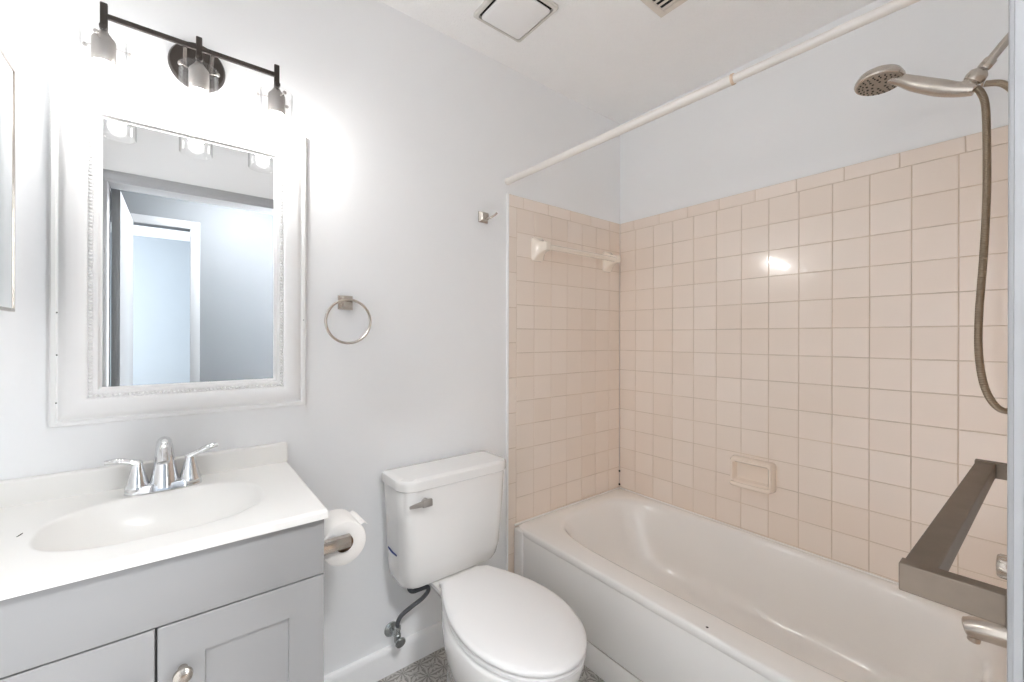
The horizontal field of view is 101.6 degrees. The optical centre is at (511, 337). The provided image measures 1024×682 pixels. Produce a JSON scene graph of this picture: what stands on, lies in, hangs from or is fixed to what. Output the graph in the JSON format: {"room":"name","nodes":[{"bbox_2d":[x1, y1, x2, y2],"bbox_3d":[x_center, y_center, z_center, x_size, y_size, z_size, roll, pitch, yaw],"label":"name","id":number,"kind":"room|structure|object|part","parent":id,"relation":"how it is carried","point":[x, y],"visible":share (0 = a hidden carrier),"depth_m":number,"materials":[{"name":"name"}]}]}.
{"room":"bathroom","nodes":[
{"label":"bathroom","id":0,"kind":"room"},
{"bbox_2d":[0,0,619,675],"bbox_3d":[-0.308,0.007,1.675,2.455,2.405,0.109,0,0,-38],"label":"wall","id":1,"kind":"structure","parent":0,"point":[473,343],"depth_m":1.50,"materials":[{"name":"paint"}]},
{"bbox_2d":[0,46,15,311],"bbox_3d":[-0.985,-0.322,0.750,0.040,0.532,0.405,0,0,-38],"label":"medicine cabinet","id":2,"kind":"object","parent":1,"relation":"attached to","point":[7,71],"visible":1,"depth_m":0.88,"materials":[{"name":"paint"}]},
{"bbox_2d":[0,442,287,507],"bbox_3d":[-0.925,0.354,1.111,0.584,0.061,0.026,0,0,-38],"label":"backsplash","id":3,"kind":"structure","parent":1,"relation":"attached to","point":[38,488],"depth_m":1.03,"materials":[{"name":"stone"}]},
{"bbox_2d":[49,67,305,427],"bbox_3d":[-0.870,-0.210,1.152,0.551,0.846,0.031,0,0,-38],"label":"wall mirror","id":4,"kind":"object","parent":1,"relation":"attached to","point":[177,230],"visible":0.99,"depth_m":1.11,"materials":[{"name":"paint"}]},
{"bbox_2d":[102,119,273,386],"bbox_3d":[-0.875,-0.210,1.159,0.381,0.676,0.005,0,0,-38],"label":"mirror glass","id":5,"kind":"object","parent":4,"relation":"attached to","point":[188,216],"depth_m":1.14,"materials":[{"name":"silver mirror"}]},
{"bbox_2d":[82,1,288,130],"bbox_3d":[-0.821,-0.682,1.093,0.428,0.263,0.183,0,0,-38],"label":"vanity light","id":6,"kind":"object","parent":1,"relation":"attached to","point":[199,68],"visible":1,"depth_m":1.05,"materials":[{"name":"white glass"}]},
{"bbox_3d":[-0.925,-0.727,0.946,0.016,0.067,0.020,0,0,-38],"label":"stem","id":7,"kind":"part","parent":6,"relation":"part of","materials":[{"name":"brown metal"}]},
{"bbox_3d":[-0.929,-0.610,0.950,0.041,0.061,0.041,0,0,-38],"label":"bulb","id":8,"kind":"part","parent":6,"relation":"part of","materials":[{"name":"white glass"}]},
{"bbox_2d":[82,28,130,68],"bbox_3d":[-0.922,-0.660,0.947,0.084,0.076,0.080,0,0,-38],"label":"shade","id":9,"kind":"object","parent":6,"relation":"attached to","point":[104,49],"depth_m":0.94,"materials":[{"name":"glass"}]},
{"bbox_3d":[-0.830,-0.731,1.105,0.064,0.016,0.121,0,0,-38],"label":"arm","id":10,"kind":"part","parent":6,"relation":"part of","materials":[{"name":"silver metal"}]},
{"bbox_3d":[-0.789,-0.727,1.053,0.016,0.067,0.020,0,0,-38],"label":"stem","id":11,"kind":"part","parent":6,"relation":"part of","materials":[{"name":"brown metal"}]},
{"bbox_2d":[178,61,219,95],"bbox_3d":[-0.799,-0.660,1.066,0.085,0.076,0.075,0,0,-38],"label":"shade","id":12,"kind":"object","parent":6,"relation":"attached to","point":[198,75],"depth_m":1.04,"materials":[{"name":"glass"}]},
{"bbox_3d":[-0.793,-0.610,1.058,0.041,0.061,0.041,0,0,-38],"label":"bulb","id":13,"kind":"part","parent":6,"relation":"part of","materials":[{"name":"white glass"}]},
{"bbox_2d":[257,87,288,116],"bbox_3d":[-0.658,-0.660,1.159,0.082,0.076,0.082,0,0,-38],"label":"shade","id":14,"kind":"object","parent":6,"relation":"attached to","point":[276,99],"depth_m":1.15,"materials":[{"name":"glass"}]},
{"bbox_3d":[-0.657,-0.609,1.166,0.041,0.061,0.041,0,0,-38],"label":"bulb","id":15,"kind":"part","parent":6,"relation":"part of","materials":[{"name":"white glass"}]},
{"bbox_3d":[-0.653,-0.726,1.161,0.016,0.067,0.020,0,0,-38],"label":"stem","id":16,"kind":"part","parent":6,"relation":"part of","materials":[{"name":"brown metal"}]},
{"bbox_2d":[324,295,371,343],"bbox_3d":[-0.550,-0.058,1.393,0.151,0.164,0.050,0,0,-38],"label":"towel ring","id":17,"kind":"object","parent":1,"relation":"attached to","point":[344,302],"visible":1,"depth_m":1.39,"materials":[{"name":"silver metal"}]},
{"bbox_2d":[324,621,443,681],"bbox_3d":[-0.362,1.162,1.565,0.881,0.094,0.019,0,0,-38],"label":"baseboard","id":18,"kind":"structure","parent":1,"relation":"attached to","point":[384,662],"depth_m":1.50,"materials":[{"name":"paint"}]},
{"bbox_2d":[384,584,430,647],"bbox_3d":[-0.380,0.959,1.481,0.162,0.253,0.090,0,0,9],"label":"shutoff valve","id":19,"kind":"object","parent":1,"relation":"attached to","point":[393,628],"visible":0.89,"depth_m":1.47,"materials":[{"name":"silver metal"}]},
{"bbox_3d":[-0.391,1.063,1.457,0.037,0.037,0.027,0,0,-38],"label":"valve handle","id":20,"kind":"part","parent":19,"relation":"part of","materials":[{"name":"silver metal"}]},
{"bbox_2d":[478,211,497,223],"bbox_3d":[-0.100,-0.505,1.744,0.072,0.045,0.045,0,0,37],"label":"robe hook","id":21,"kind":"object","parent":1,"relation":"attached to","point":[483,217],"visible":1,"depth_m":1.74,"materials":[{"name":"silver metal"}]},
{"bbox_3d":[0.291,0.264,2.087,0.788,1.793,0.002,0,0,-38],"label":"panel","id":22,"kind":"part","parent":1,"relation":"part of","materials":[{"name":"tile"}]},
{"bbox_2d":[531,237,620,272],"bbox_3d":[0.341,-0.407,2.071,0.578,0.110,0.083,0,0,-38],"label":"towel bar","id":23,"kind":"object","parent":1,"relation":"attached to","point":[539,247],"visible":1,"depth_m":1.97,"materials":[{"name":"beige ceramic"}]},
{"bbox_3d":[0.142,-0.408,1.914,0.072,0.110,0.083,0,0,-38],"label":"post","id":24,"kind":"part","parent":23,"relation":"part of","materials":[{"name":"beige ceramic"}]},
{"bbox_3d":[0.539,-0.407,2.229,0.072,0.110,0.083,0,0,-38],"label":"post","id":25,"kind":"part","parent":23,"relation":"part of","materials":[{"name":"beige ceramic"}]},
{"bbox_2d":[505,0,920,184],"bbox_3d":[0.434,-0.677,1.270,0.031,0.049,1.464,0,0,-38],"label":"shower curtain rod","id":26,"kind":"object","parent":1,"relation":"attached to","point":[893,6],"visible":1,"depth_m":1.10,"materials":[{"name":"metal"}]},
{"bbox_2d":[377,647,604,681],"bbox_3d":[0.156,1.235,1.086,2.455,0.050,1.614,0,0,-38],"label":"floor","id":27,"kind":"structure","parent":0,"point":[432,667],"depth_m":1.51,"materials":[{"name":"tile"}]},
{"bbox_2d":[0,519,323,681],"bbox_3d":[-0.782,0.804,0.928,0.575,0.807,0.490,0,0,-38],"label":"vanity cabinet","id":28,"kind":"object","parent":27,"relation":"on","point":[251,609],"visible":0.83,"depth_m":0.79,"materials":[{"name":"paint"}]},
{"bbox_3d":[-0.767,0.819,0.678,0.284,0.574,0.020,0,0,-38],"label":"door","id":29,"kind":"part","parent":28,"relation":"part of","materials":[{"name":"paint"}]},
{"bbox_2d":[0,442,327,600],"bbox_3d":[-0.785,0.409,0.933,0.584,0.170,0.478,0,0,-38],"label":"countertop","id":30,"kind":"structure","parent":28,"relation":"on","point":[60,528],"depth_m":0.94,"materials":[{"name":"stone"}]},
{"bbox_2d":[104,436,217,495],"bbox_3d":[-0.857,0.313,1.029,0.220,0.136,0.127,0,0,-38],"label":"faucet","id":31,"kind":"object","parent":30,"relation":"on","point":[164,476],"visible":1,"depth_m":1.03,"materials":[{"name":"silver metal"}]},
{"bbox_3d":[-0.937,0.303,1.006,0.066,0.028,0.024,0,0,-38],"label":"lever","id":32,"kind":"part","parent":31,"relation":"part of","materials":[{"name":"silver metal"}]},
{"bbox_3d":[-0.917,0.337,1.022,0.049,0.071,0.049,0,0,-38],"label":"handle","id":33,"kind":"part","parent":31,"relation":"part of","materials":[{"name":"silver metal"}]},
{"bbox_3d":[-0.878,0.371,1.054,0.152,0.020,0.058,0,0,-38],"label":"plate","id":34,"kind":"part","parent":31,"relation":"part of","materials":[{"name":"silver metal"}]},
{"bbox_3d":[-0.857,0.309,1.029,0.062,0.128,0.127,0,0,-38],"label":"spout","id":35,"kind":"part","parent":31,"relation":"part of","materials":[{"name":"silver metal"}]},
{"bbox_3d":[-0.838,0.337,1.086,0.049,0.071,0.049,0,0,-38],"label":"handle","id":36,"kind":"part","parent":31,"relation":"part of","materials":[{"name":"silver metal"}]},
{"bbox_3d":[-0.817,0.299,1.101,0.068,0.036,0.024,0,0,-38],"label":"lever","id":37,"kind":"part","parent":31,"relation":"part of","materials":[{"name":"silver metal"}]},
{"bbox_3d":[-0.608,0.621,0.772,0.031,0.031,0.030,0,0,-38],"label":"knob","id":38,"kind":"part","parent":28,"relation":"part of","materials":[{"name":"silver metal"}]},
{"bbox_3d":[-0.541,0.819,0.857,0.286,0.574,0.020,0,0,-38],"label":"door","id":39,"kind":"part","parent":28,"relation":"part of","materials":[{"name":"paint"}]},
{"bbox_2d":[324,533,350,554],"bbox_3d":[-0.482,0.524,1.085,0.088,0.048,0.148,0,0,-38],"label":"toilet paper holder","id":40,"kind":"object","parent":28,"relation":"attached to","point":[341,542],"visible":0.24,"depth_m":1.04,"materials":[{"name":"silver metal"}]},
{"bbox_2d":[324,509,365,565],"bbox_3d":[-0.460,0.531,1.114,0.116,0.111,0.100,0,0,-38],"label":"toilet paper roll","id":41,"kind":"object","parent":40,"relation":"hanging from","point":[339,522],"visible":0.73,"depth_m":1.08,"materials":[{"name":"white paper"}]},
{"bbox_2d":[382,451,586,681],"bbox_3d":[-0.062,0.838,1.315,0.444,0.743,0.737,0,0,-38],"label":"toilet","id":42,"kind":"object","parent":27,"relation":"on","point":[443,515],"visible":1,"depth_m":1.35,"materials":[{"name":"ceramic"}]},
{"bbox_3d":[-0.298,0.541,1.352,0.080,0.024,0.026,0,0,-38],"label":"flush lever","id":43,"kind":"part","parent":42,"relation":"part of","materials":[{"name":"silver metal"}]},
{"bbox_3d":[-0.232,0.675,1.530,0.432,0.340,0.173,0,0,-38],"label":"tank","id":44,"kind":"part","parent":42,"relation":"part of","materials":[{"name":"ceramic"}]},
{"bbox_3d":[-0.232,0.485,1.530,0.444,0.037,0.188,0,0,-38],"label":"tank lid","id":45,"kind":"part","parent":42,"relation":"part of","materials":[{"name":"ceramic"}]},
{"bbox_3d":[-0.009,0.817,1.212,0.330,0.014,0.507,0,0,-38],"label":"seat","id":46,"kind":"part","parent":42,"relation":"part of","materials":[{"name":"plastic"}]},
{"bbox_3d":[-0.008,0.798,1.212,0.331,0.021,0.507,0,0,-38],"label":"seat lid","id":47,"kind":"part","parent":42,"relation":"part of","materials":[{"name":"plastic"}]},
{"bbox_2d":[514,487,1006,681],"bbox_3d":[0.752,1.023,1.527,0.757,0.378,1.448,0,0,-38],"label":"bathtub","id":48,"kind":"object","parent":27,"relation":"on","point":[659,591],"visible":0.86,"depth_m":1.50,"materials":[{"name":"ceramic"}]},
{"bbox_3d":[0.480,1.164,1.310,0.046,0.094,1.446,0,0,-38],"label":"foot panel","id":49,"kind":"part","parent":48,"relation":"part of","materials":[{"name":"ceramic"}]},
{"bbox_2d":[379,0,876,123],"bbox_3d":[0.181,-1.234,1.062,2.455,0.080,1.674,0,0,-38],"label":"ceiling","id":50,"kind":"structure","parent":0,"point":[620,60],"depth_m":1.68,"materials":[{"name":"white paint"}]},
{"bbox_2d":[473,0,557,41],"bbox_3d":[0.012,-1.185,1.526,0.226,0.023,0.230,0,0,-38],"label":"exhaust fan","id":51,"kind":"object","parent":50,"relation":"attached to","point":[515,19],"visible":1,"depth_m":1.52,"materials":[{"name":"paint"}]},
{"bbox_2d":[641,0,686,17],"bbox_3d":[0.547,-1.190,1.323,0.297,0.008,0.352,0,0,-38],"label":"ceiling vent","id":52,"kind":"object","parent":50,"relation":"in","point":[661,8],"visible":1,"depth_m":1.49,"materials":[{"name":"paint"}]},
{"bbox_2d":[619,0,1007,588],"bbox_3d":[1.126,0.010,1.750,0.116,2.405,1.574,0,0,-38],"label":"wall","id":53,"kind":"structure","parent":0,"point":[799,249],"depth_m":1.58,"materials":[{"name":"tile"}]},
{"bbox_2d":[730,455,775,493],"bbox_3d":[1.010,0.581,1.767,0.062,0.124,0.174,0,0,-38],"label":"soap dish","id":54,"kind":"object","parent":53,"relation":"attached to","point":[756,475],"visible":1,"depth_m":1.77,"materials":[{"name":"beige ceramic"}]},
{"bbox_3d":[0.662,0.009,0.452,2.255,2.405,0.116,0,0,-38],"label":"wall","id":55,"kind":"structure","parent":0,"visible":0},
{"bbox_2d":[854,33,1007,413],"bbox_3d":[1.113,-0.295,1.097,0.111,0.960,0.339,0,0,-38],"label":"handheld shower","id":56,"kind":"object","parent":55,"relation":"attached to","point":[881,79],"visible":0.84,"depth_m":1.03,"materials":[{"name":"silver metal"}]},
{"bbox_3d":[1.191,-0.716,1.004,0.056,0.118,0.097,0,0,-38],"label":"shower arm","id":57,"kind":"part","parent":56,"relation":"part of","materials":[{"name":"silver metal"}]},
{"bbox_2d":[899,459,1006,628],"bbox_3d":[0.691,0.255,0.604,0.668,0.052,0.098,0,0,-38],"label":"metal towel bar","id":58,"kind":"object","parent":55,"relation":"attached to","point":[924,573],"visible":0.9,"depth_m":0.45,"materials":[{"name":"silver metal"}]},
{"bbox_3d":[0.448,0.254,0.411,0.048,0.052,0.098,0,0,-38],"label":"post","id":59,"kind":"part","parent":58,"relation":"part of","materials":[{"name":"silver metal"}]},
{"bbox_3d":[0.938,0.255,0.791,0.048,0.052,0.083,0,0,-38],"label":"post","id":60,"kind":"part","parent":58,"relation":"part of","materials":[{"name":"silver metal"}]},
{"bbox_2d":[961,616,1006,647],"bbox_3d":[1.179,0.723,1.013,0.060,0.079,0.120,0,0,-38],"label":"tub spout","id":61,"kind":"object","parent":55,"relation":"attached to","point":[977,630],"visible":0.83,"depth_m":1.02,"materials":[{"name":"silver metal"}]},
{"bbox_2d":[967,635,980,644],"bbox_3d":[1.155,0.749,1.044,0.024,0.027,0.026,0,0,-38],"label":"outlet","id":62,"kind":"object","parent":61,"relation":"attached to","point":[976,639],"depth_m":1.03,"materials":[{"name":"silver metal"}]},
{"bbox_2d":[996,554,1006,579],"bbox_3d":[1.197,0.553,0.991,0.150,0.150,0.064,0,0,-38],"label":"shower valve","id":63,"kind":"object","parent":55,"relation":"attached to","point":[1001,560],"visible":0.51,"depth_m":0.99,"materials":[{"name":"silver metal"}]},
{"bbox_2d":[1007,0,1023,681],"bbox_3d":[0.136,0.189,0.039,0.914,2.043,0.142,0,0,-38],"label":"trim","id":64,"kind":"structure","parent":55,"relation":"attached to","point":[1015,373],"depth_m":0.34,"materials":[{"name":"paint"}]}
]}

